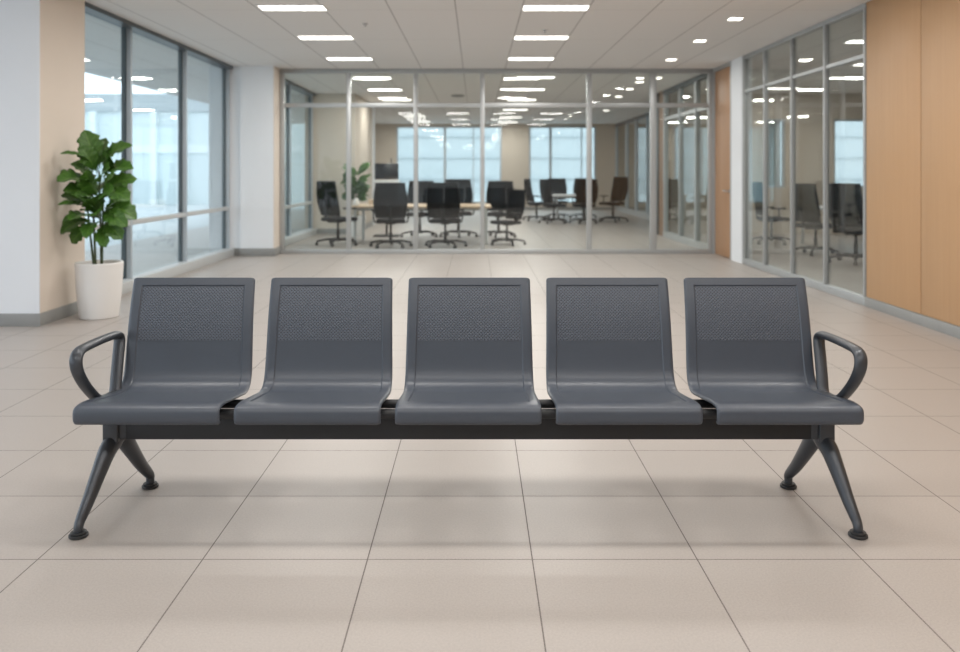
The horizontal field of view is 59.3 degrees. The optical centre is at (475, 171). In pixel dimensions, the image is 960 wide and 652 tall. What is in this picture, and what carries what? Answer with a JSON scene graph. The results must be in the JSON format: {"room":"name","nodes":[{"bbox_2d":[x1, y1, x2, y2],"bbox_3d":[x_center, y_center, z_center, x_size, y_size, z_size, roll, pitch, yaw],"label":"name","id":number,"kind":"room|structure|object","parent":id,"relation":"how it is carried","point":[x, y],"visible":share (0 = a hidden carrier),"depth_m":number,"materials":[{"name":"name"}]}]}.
{"room":"office waiting area","nodes":[
{"label":"office waiting area","id":0,"kind":"room"},
{"bbox_2d":[0,0,84,312],"bbox_3d":[-5.500,-0.185,8.170,3.000,3.190,0.900,0,0,0],"label":"wall","id":1,"kind":"structure","parent":0,"point":[42,42],"depth_m":7.72,"materials":[{"name":"white paint"}]},
{"bbox_2d":[0,301,77,325],"bbox_3d":[-5.489,1.353,8.158,3.022,0.115,0.925,0,0,0],"label":"baseboard","id":2,"kind":"structure","parent":1,"relation":"attached to","point":[6,319],"depth_m":7.71,"materials":[{"name":"grey"}]},
{"bbox_2d":[305,94,374,228],"bbox_3d":[-3.310,-0.185,20.975,1.180,3.190,3.550,0,0,0],"label":"wall","id":3,"kind":"structure","parent":0,"point":[329,124],"depth_m":19.20,"materials":[{"name":"white paint"}]},
{"bbox_2d":[317,221,372,233],"bbox_3d":[-3.215,1.350,20.734,0.970,0.120,3.112,0,0,0],"label":"baseboard","id":4,"kind":"structure","parent":3,"relation":"attached to","point":[367,225],"depth_m":19.18,"materials":[{"name":"grey"}]},
{"bbox_2d":[85,0,870,123],"bbox_3d":[1.300,-1.880,12.750,16.600,0.200,37.500,0,0,0],"label":"ceiling","id":5,"kind":"structure","parent":0,"point":[398,34],"depth_m":11.86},
{"bbox_2d":[256,5,327,10],"bbox_3d":[-1.980,-1.774,9.100,0.720,0.011,0.290,0,0,0],"label":"recessed light","id":6,"kind":"object","parent":5,"relation":"in","point":[262,7],"visible":1,"depth_m":9.07,"materials":[{"name":"white plastic"}]},
{"bbox_2d":[259,6,325,9],"bbox_3d":[-1.980,-1.775,9.100,0.692,0.008,0.262,0,0,0],"label":"diffuser","id":7,"kind":"object","parent":6,"relation":"attached to","point":[261,7],"depth_m":9.08,"materials":[{"name":"white plastic"}]},
{"bbox_2d":[296,35,354,39],"bbox_3d":[-1.980,-1.774,11.120,0.720,0.011,0.290,0,0,0],"label":"recessed light","id":8,"kind":"object","parent":5,"relation":"in","point":[302,37],"visible":1,"depth_m":11.10,"materials":[{"name":"white plastic"}]},
{"bbox_2d":[298,36,352,38],"bbox_3d":[-1.980,-1.775,11.120,0.692,0.008,0.262,0,0,0],"label":"diffuser","id":9,"kind":"object","parent":8,"relation":"attached to","point":[300,37],"depth_m":11.10,"materials":[{"name":"white plastic"}]},
{"bbox_2d":[325,57,373,59],"bbox_3d":[-1.980,-1.774,13.200,0.720,0.011,0.290,0,0,0],"label":"recessed light","id":10,"kind":"object","parent":5,"relation":"in","point":[327,58],"visible":1,"depth_m":13.15,"materials":[{"name":"white plastic"}]},
{"bbox_2d":[327,58,371,59],"bbox_3d":[-1.980,-1.775,13.200,0.692,0.008,0.262,0,0,0],"label":"diffuser","id":11,"kind":"object","parent":10,"relation":"attached to","point":[327,58],"depth_m":13.20,"materials":[{"name":"white plastic"}]},
{"bbox_2d":[353,77,391,78],"bbox_3d":[-1.950,-1.774,15.850,0.720,0.011,0.290,0,0,0],"label":"recessed light","id":12,"kind":"object","parent":5,"relation":"in","point":[353,77],"visible":1,"depth_m":15.86,"materials":[{"name":"white plastic"}]},
{"bbox_2d":[368,89,402,90],"bbox_3d":[-1.950,-1.774,18.200,0.720,0.011,0.290,0,0,0],"label":"recessed light","id":13,"kind":"object","parent":5,"relation":"in","point":[368,89],"visible":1,"depth_m":18.07,"materials":[{"name":"white plastic"}]},
{"bbox_2d":[370,90,401,90],"bbox_3d":[-1.950,-1.775,18.200,0.692,0.008,0.262,0,0,0],"label":"diffuser","id":14,"kind":"object","parent":13,"relation":"attached to","point":[370,90],"depth_m":18.32,"materials":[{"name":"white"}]},
{"bbox_2d":[381,99,411,100],"bbox_3d":[-1.950,-1.774,20.700,0.720,0.011,0.290,0,0,0],"label":"recessed light","id":15,"kind":"object","parent":5,"relation":"in","point":[381,99],"visible":1,"depth_m":20.56,"materials":[{"name":"white plastic"}]},
{"bbox_2d":[451,94,464,96],"bbox_3d":[-0.407,-1.754,19.067,0.294,0.049,0.498,0,0,0],"label":"smoke detector","id":16,"kind":"object","parent":5,"relation":"attached to","point":[455,95],"visible":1,"depth_m":19.06,"materials":[{"name":"white plastic"}]},
{"bbox_2d":[507,99,536,100],"bbox_3d":[1.120,-1.774,20.700,0.720,0.011,0.290,0,0,0],"label":"recessed light","id":17,"kind":"object","parent":5,"relation":"in","point":[507,99],"visible":1,"depth_m":20.56,"materials":[{"name":"white plastic"}]},
{"bbox_2d":[511,88,544,89],"bbox_3d":[1.120,-1.774,18.100,0.720,0.011,0.290,0,0,0],"label":"recessed light","id":18,"kind":"object","parent":5,"relation":"in","point":[512,88],"visible":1,"depth_m":18.07,"materials":[{"name":"white plastic"}]},
{"bbox_2d":[512,89,543,89],"bbox_3d":[1.120,-1.775,18.100,0.692,0.008,0.262,0,0,0],"label":"diffuser","id":19,"kind":"object","parent":18,"relation":"attached to","point":[512,89],"depth_m":18.10,"materials":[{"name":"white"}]},
{"bbox_2d":[508,57,554,59],"bbox_3d":[0.860,-1.774,13.200,0.720,0.011,0.290,0,0,0],"label":"recessed light","id":20,"kind":"object","parent":5,"relation":"in","point":[509,58],"visible":1,"depth_m":13.15,"materials":[{"name":"white plastic"}]},
{"bbox_2d":[509,58,552,59],"bbox_3d":[0.860,-1.775,13.200,0.692,0.008,0.262,0,0,0],"label":"diffuser","id":21,"kind":"object","parent":20,"relation":"attached to","point":[509,58],"depth_m":13.21,"materials":[{"name":"white plastic"}]},
{"bbox_2d":[516,76,555,78],"bbox_3d":[1.120,-1.774,15.800,0.720,0.011,0.290,0,0,0],"label":"recessed light","id":22,"kind":"object","parent":5,"relation":"in","point":[517,77],"visible":1,"depth_m":15.80,"materials":[{"name":"white plastic"}]},
{"bbox_2d":[517,77,553,77],"bbox_3d":[1.120,-1.775,15.800,0.692,0.008,0.262,0,0,0],"label":"diffuser","id":23,"kind":"object","parent":22,"relation":"attached to","point":[517,77],"depth_m":15.80,"materials":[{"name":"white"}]},
{"bbox_2d":[513,35,569,39],"bbox_3d":[0.860,-1.774,11.120,0.720,0.011,0.290,0,0,0],"label":"recessed light","id":24,"kind":"object","parent":5,"relation":"in","point":[516,37],"visible":1,"depth_m":11.10,"materials":[{"name":"white plastic"}]},
{"bbox_2d":[515,36,567,38],"bbox_3d":[0.860,-1.775,11.120,0.692,0.008,0.262,0,0,0],"label":"diffuser","id":25,"kind":"object","parent":24,"relation":"attached to","point":[516,37],"depth_m":11.10,"materials":[{"name":"white plastic"}]},
{"bbox_2d":[522,5,590,10],"bbox_3d":[0.860,-1.774,9.100,0.720,0.011,0.290,0,0,0],"label":"recessed light","id":26,"kind":"object","parent":5,"relation":"in","point":[525,7],"visible":1,"depth_m":9.07,"materials":[{"name":"white plastic"}]},
{"bbox_2d":[523,6,588,9],"bbox_3d":[0.860,-1.775,9.100,0.692,0.008,0.262,0,0,0],"label":"diffuser","id":27,"kind":"object","parent":26,"relation":"attached to","point":[524,7],"depth_m":9.08,"materials":[{"name":"white plastic"}]},
{"bbox_2d":[726,17,744,19],"bbox_3d":[3.000,-1.773,9.750,0.170,0.012,0.170,0,0,0],"label":"recessed light","id":28,"kind":"object","parent":5,"relation":"in","point":[729,18],"visible":1,"depth_m":9.71,"materials":[{"name":"white plastic"}]},
{"bbox_2d":[829,77,862,78],"bbox_3d":[7.000,-1.774,15.900,0.720,0.011,0.290,0,0,0],"label":"recessed light","id":29,"kind":"object","parent":5,"relation":"in","point":[829,77],"visible":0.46,"depth_m":15.90,"materials":[{"name":"white plastic"}]},
{"bbox_2d":[843,39,862,42],"bbox_3d":[5.400,-1.774,11.450,0.720,0.011,0.290,0,0,0],"label":"recessed light","id":30,"kind":"object","parent":5,"relation":"in","point":[851,40],"visible":0.41,"depth_m":11.44,"materials":[{"name":"white plastic"}]},
{"bbox_2d":[846,40,862,42],"bbox_3d":[5.400,-1.775,11.450,0.692,0.008,0.262,0,0,0],"label":"diffuser","id":31,"kind":"object","parent":30,"relation":"attached to","point":[850,41],"depth_m":11.44,"materials":[{"name":"white plastic"}]},
{"bbox_2d":[0,210,959,651],"bbox_3d":[1.300,1.470,12.750,16.600,0.120,37.500,0,0,0],"label":"floor","id":32,"kind":"structure","parent":0,"point":[239,545],"depth_m":3.45,"materials":[{"name":"tile"}]},
{"bbox_2d":[57,130,136,319],"bbox_3d":[-3.627,0.502,8.159,0.690,1.815,0.652,0,0,0],"label":"potted plant","id":33,"kind":"object","parent":32,"relation":"on","point":[98,283],"visible":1,"depth_m":8.07,"materials":[{"name":"green plant"}]},
{"bbox_2d":[209,66,279,251],"bbox_3d":[-3.942,-0.185,14.385,1.115,3.190,0.470,0,0,0],"label":"wall pier","id":34,"kind":"object","parent":32,"relation":"on","point":[254,90],"visible":0.79,"depth_m":14.15,"materials":[{"name":"white paint"}]},
{"bbox_2d":[85,2,233,294],"bbox_3d":[-4.160,-0.185,11.412,0.200,3.190,5.557,0,0,0],"label":"window","id":35,"kind":"structure","parent":34,"relation":"attached to","point":[184,265],"depth_m":11.95,"materials":[{"name":"metal"}]},
{"bbox_2d":[234,246,280,255],"bbox_3d":[-3.732,1.345,14.324,0.735,0.130,0.392,0,0,0],"label":"baseboard","id":36,"kind":"object","parent":34,"relation":"attached to","point":[237,251],"visible":0.98,"depth_m":14.13,"materials":[{"name":"grey"}]},
{"bbox_2d":[285,79,316,245],"bbox_3d":[-3.710,-0.185,16.894,0.200,3.190,4.562,0,0,0],"label":"window","id":37,"kind":"structure","parent":34,"relation":"attached to","point":[290,238],"depth_m":17.26,"materials":[{"name":"metal"}]},
{"bbox_2d":[315,181,357,246],"bbox_3d":[-2.637,0.790,16.273,0.840,1.240,0.803,0,0,42],"label":"office chair","id":38,"kind":"object","parent":32,"relation":"on","point":[326,191],"visible":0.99,"depth_m":16.02,"materials":[{"name":"black fabric"}]},
{"bbox_2d":[340,162,371,236],"bbox_3d":[-2.631,0.597,18.440,0.681,1.627,0.556,0,0,-15],"label":"potted plant","id":39,"kind":"object","parent":32,"relation":"on","point":[359,186],"visible":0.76,"depth_m":18.34,"materials":[{"name":"green plant"}]},
{"bbox_2d":[373,158,399,236],"bbox_3d":[-1.960,0.555,18.510,0.560,1.710,0.460,0,0,0],"label":"display stand","id":40,"kind":"object","parent":32,"relation":"on","point":[386,171],"visible":0.9,"depth_m":18.47,"materials":[{"name":"black plastic"}]},
{"bbox_2d":[374,180,398,182],"bbox_3d":[-1.960,0.210,18.495,0.540,0.070,0.110,0,0,0],"label":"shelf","id":41,"kind":"object","parent":40,"relation":"attached to","point":[375,181],"depth_m":18.44,"materials":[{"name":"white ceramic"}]},
{"bbox_2d":[369,183,412,248],"bbox_3d":[-1.601,0.802,15.852,0.824,1.216,0.787,0,0,-4],"label":"office chair","id":42,"kind":"object","parent":32,"relation":"on","point":[390,208],"visible":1,"depth_m":15.55,"materials":[{"name":"black fabric"}]},
{"bbox_2d":[400,181,437,236],"bbox_3d":[-1.224,0.802,18.288,0.824,1.216,0.787,0,0,4],"label":"office chair","id":43,"kind":"object","parent":32,"relation":"on","point":[422,185],"visible":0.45,"depth_m":18.60,"materials":[{"name":"black fabric"}]},
{"bbox_2d":[351,203,491,244],"bbox_3d":[-1.075,1.035,17.000,2.750,0.750,1.400,0,0,0],"label":"meeting table","id":44,"kind":"object","parent":32,"relation":"on","point":[363,207],"visible":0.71,"depth_m":16.39,"materials":[{"name":"laminate"}]},
{"bbox_2d":[353,198,358,205],"bbox_3d":[-2.360,0.585,16.620,0.124,0.150,0.124,0,0,0],"label":"vase","id":45,"kind":"object","parent":44,"relation":"on","point":[356,201],"visible":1,"depth_m":16.58,"materials":[{"name":"white ceramic"}]},
{"bbox_2d":[425,183,467,248],"bbox_3d":[-0.575,0.802,15.882,0.824,1.216,0.787,0,0,6],"label":"office chair","id":46,"kind":"object","parent":32,"relation":"on","point":[442,199],"visible":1,"depth_m":15.58,"materials":[{"name":"black fabric"}]},
{"bbox_2d":[439,179,477,237],"bbox_3d":[-0.379,0.784,18.317,0.848,1.252,0.811,0,0,-4],"label":"office chair","id":47,"kind":"object","parent":32,"relation":"on","point":[464,185],"visible":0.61,"depth_m":18.64,"materials":[{"name":"black plastic"}]},
{"bbox_2d":[68,278,867,539],"bbox_3d":[-0.030,0.945,3.531,3.170,0.931,0.614,0,0,0],"label":"bench","id":48,"kind":"object","parent":32,"relation":"on","point":[329,362],"visible":1,"depth_m":3.74,"materials":[{"name":"metal"}]},
{"bbox_2d":[479,181,516,237],"bbox_3d":[0.483,0.802,18.269,0.824,1.216,0.787,0,0,10],"label":"office chair","id":49,"kind":"object","parent":32,"relation":"on","point":[497,193],"visible":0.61,"depth_m":18.57,"materials":[{"name":"black plastic"}]},
{"bbox_2d":[490,189,525,245],"bbox_3d":[0.576,0.875,16.335,0.693,1.070,0.725,0,0,-35],"label":"office chair","id":50,"kind":"object","parent":32,"relation":"on","point":[515,208],"visible":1,"depth_m":16.42,"materials":[{"name":"black fabric"}]},
{"bbox_2d":[522,179,549,220],"bbox_3d":[1.791,0.802,24.507,0.787,1.216,0.824,0,0,-15],"label":"office chair","id":51,"kind":"object","parent":32,"relation":"on","point":[527,182],"visible":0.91,"depth_m":24.32,"materials":[{"name":"black fabric"}]},
{"bbox_2d":[538,179,567,223],"bbox_3d":[2.170,0.802,23.212,0.787,1.216,0.824,0,0,-24],"label":"office chair","id":52,"kind":"object","parent":32,"relation":"on","point":[545,187],"visible":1,"depth_m":23.02,"materials":[{"name":"black plastic"}]},
{"bbox_2d":[544,178,570,217],"bbox_3d":[2.498,0.802,25.818,0.824,1.216,0.787,0,0,0],"label":"office chair","id":53,"kind":"object","parent":32,"relation":"on","point":[558,185],"visible":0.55,"depth_m":26.13,"materials":[{"name":"black fabric"}]},
{"bbox_2d":[552,194,585,220],"bbox_3d":[2.800,1.035,24.600,1.100,0.750,1.200,0,0,0],"label":"meeting table","id":54,"kind":"object","parent":32,"relation":"on","point":[553,195],"visible":0.3,"depth_m":24.03,"materials":[{"name":"white laminate"}]},
{"bbox_2d":[569,179,597,223],"bbox_3d":[2.976,0.802,23.232,0.824,1.216,0.787,0,0,-10],"label":"office chair","id":55,"kind":"object","parent":32,"relation":"on","point":[581,183],"visible":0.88,"depth_m":22.94,"materials":[{"name":"black plastic"}]},
{"bbox_2d":[571,178,596,217],"bbox_3d":[3.294,0.802,25.869,0.824,1.216,0.787,0,0,8],"label":"office chair","id":56,"kind":"object","parent":32,"relation":"on","point":[575,179],"visible":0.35,"depth_m":26.16,"materials":[{"name":"black fabric"}]},
{"bbox_2d":[598,177,628,222],"bbox_3d":[3.861,0.772,23.927,0.865,1.277,0.826,0,0,-38],"label":"office chair","id":57,"kind":"object","parent":32,"relation":"on","point":[619,190],"visible":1,"depth_m":23.67,"materials":[{"name":"brown fabric"}]},
{"bbox_2d":[731,56,751,263],"bbox_3d":[4.170,-0.185,13.235,0.160,3.190,0.530,0,0,0],"label":"wall pier","id":58,"kind":"object","parent":32,"relation":"on","point":[736,64],"visible":0.79,"depth_m":13.09,"materials":[{"name":"white paint"}]},
{"bbox_2d":[713,61,730,259],"bbox_3d":[4.132,-0.185,14.030,0.176,3.190,1.060,0,0,0],"label":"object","id":59,"kind":"structure","parent":58,"relation":"attached to","point":[721,74],"depth_m":14.06,"materials":[{"name":"wood"}]},
{"bbox_2d":[752,182,789,244],"bbox_3d":[5.852,0.802,16.599,0.787,1.216,0.824,0,0,0],"label":"office chair","id":60,"kind":"object","parent":32,"relation":"on","point":[757,187],"visible":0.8,"depth_m":16.51,"materials":[{"name":"black plastic"}]},
{"bbox_2d":[801,206,822,243],"bbox_3d":[7.025,1.035,14.400,1.350,0.750,4.400,0,0,0],"label":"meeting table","id":61,"kind":"object","parent":32,"relation":"on","point":[821,207],"visible":0.09,"depth_m":16.51,"materials":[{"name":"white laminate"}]},
{"bbox_2d":[789,183,839,256],"bbox_3d":[5.830,0.802,14.412,0.787,1.216,0.824,0,0,-24],"label":"office chair","id":62,"kind":"object","parent":32,"relation":"on","point":[807,202],"visible":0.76,"depth_m":14.22,"materials":[{"name":"black plastic"}]},
{"bbox_2d":[829,183,862,265],"bbox_3d":[5.909,0.790,13.065,0.803,1.240,0.840,0,0,-30],"label":"office chair","id":63,"kind":"object","parent":32,"relation":"on","point":[845,199],"visible":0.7,"depth_m":12.89,"materials":[{"name":"black fabric"}]},
{"bbox_2d":[280,69,712,253],"bbox_3d":[0.355,-0.185,14.580,7.470,3.190,0.100,0,0,0],"label":"wall","id":64,"kind":"structure","parent":0,"point":[652,105],"depth_m":14.53,"materials":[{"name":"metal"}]},
{"bbox_2d":[375,124,645,209],"bbox_3d":[1.475,-0.185,31.325,10.850,3.190,0.250,0,0,0],"label":"wall","id":65,"kind":"structure","parent":0,"point":[515,137],"depth_m":31.20,"materials":[{"name":"beige paint"}]},
{"bbox_2d":[396,126,501,202],"bbox_3d":[-1.000,-0.270,31.260,3.900,2.840,0.080,0,0,0],"label":"window","id":66,"kind":"structure","parent":65,"relation":"in","point":[397,127],"depth_m":31.22,"materials":[{"name":"grey metal"}]},
{"bbox_2d":[529,126,595,202],"bbox_3d":[3.205,-0.270,31.260,2.490,2.840,0.080,0,0,0],"label":"window","id":67,"kind":"structure","parent":65,"relation":"in","point":[530,127],"depth_m":31.22,"materials":[{"name":"grey metal"}]},
{"bbox_2d":[524,207,614,209],"bbox_3d":[0.675,1.350,31.189,8.930,0.120,0.021,0,0,0],"label":"baseboard","id":68,"kind":"structure","parent":65,"relation":"attached to","point":[526,208],"depth_m":31.18,"materials":[{"name":"grey"}]},
{"bbox_2d":[615,112,648,218],"bbox_3d":[5.200,-0.185,25.300,0.100,3.190,11.800,0,0,0],"label":"wall","id":69,"kind":"structure","parent":0,"point":[625,209],"depth_m":27.25,"materials":[{"name":"metal"}]},
{"bbox_2d":[659,74,706,248],"bbox_3d":[4.175,-0.185,16.780,0.170,3.190,4.240,0,0,0],"label":"wall","id":70,"kind":"structure","parent":0,"point":[696,242],"depth_m":16.97,"materials":[{"name":"metal"}]},
{"bbox_2d":[657,93,658,234],"bbox_3d":[4.180,-0.185,19.075,0.200,3.190,0.350,0,0,0],"label":"trim","id":71,"kind":"structure","parent":70,"relation":"attached to","point":[657,93],"depth_m":18.93,"materials":[{"name":"metal"}]},
{"bbox_2d":[671,94,862,233],"bbox_3d":[6.940,-0.185,19.300,5.320,3.190,0.200,0,0,0],"label":"wall","id":72,"kind":"structure","parent":0,"point":[809,107],"depth_m":19.20,"materials":[{"name":"beige paint"}]},
{"bbox_2d":[768,119,784,187],"bbox_3d":[6.800,-0.425,19.280,0.500,1.570,0.060,0,0,0],"label":"window","id":73,"kind":"structure","parent":72,"relation":"in","point":[782,120],"depth_m":19.25,"materials":[{"name":"grey metal"}]},
{"bbox_2d":[834,119,862,187],"bbox_3d":[8.575,-0.425,19.280,0.850,1.570,0.060,0,0,0],"label":"window","id":74,"kind":"structure","parent":72,"relation":"in","point":[834,119],"depth_m":19.25,"materials":[{"name":"grey metal"}]},
{"bbox_2d":[768,121,779,185],"bbox_3d":[6.950,-0.185,25.300,0.100,3.190,11.800,0,0,0],"label":"window","id":75,"kind":"structure","parent":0,"point":[773,126],"depth_m":19.52,"materials":[{"name":"glass"}]},
{"bbox_2d":[742,0,959,325],"bbox_3d":[4.177,-0.185,3.480,0.166,3.190,18.960,0,0,0],"label":"wall","id":76,"kind":"structure","parent":0,"point":[913,46],"depth_m":8.12,"materials":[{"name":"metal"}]},
{"bbox_2d":[865,297,959,338],"bbox_3d":[4.107,1.361,1.430,0.044,0.098,14.860,0,0,0],"label":"baseboard","id":77,"kind":"structure","parent":76,"relation":"attached to","point":[953,330],"depth_m":7.84,"materials":[{"name":"grey"}]},
{"label":"outside","id":78,"kind":"structure","parent":0,"visible":0},
{"bbox_2d":[85,194,574,250],"bbox_3d":[0.000,1.710,40.000,140.000,0.200,140.000,0,0,0],"label":"ground","id":79,"kind":"structure","parent":78,"point":[157,228],"depth_m":27.99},
{"bbox_2d":[85,94,304,204],"bbox_3d":[-17.350,-1.140,45.825,25.500,5.500,8.350,0,0,0],"label":"office building","id":80,"kind":"structure","parent":79,"relation":"on","point":[154,116],"depth_m":42.00,"materials":[{"name":"blue glass"}]},
{"bbox_2d":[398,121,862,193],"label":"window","id":81,"kind":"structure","parent":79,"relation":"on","point":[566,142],"depth_m":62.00,"materials":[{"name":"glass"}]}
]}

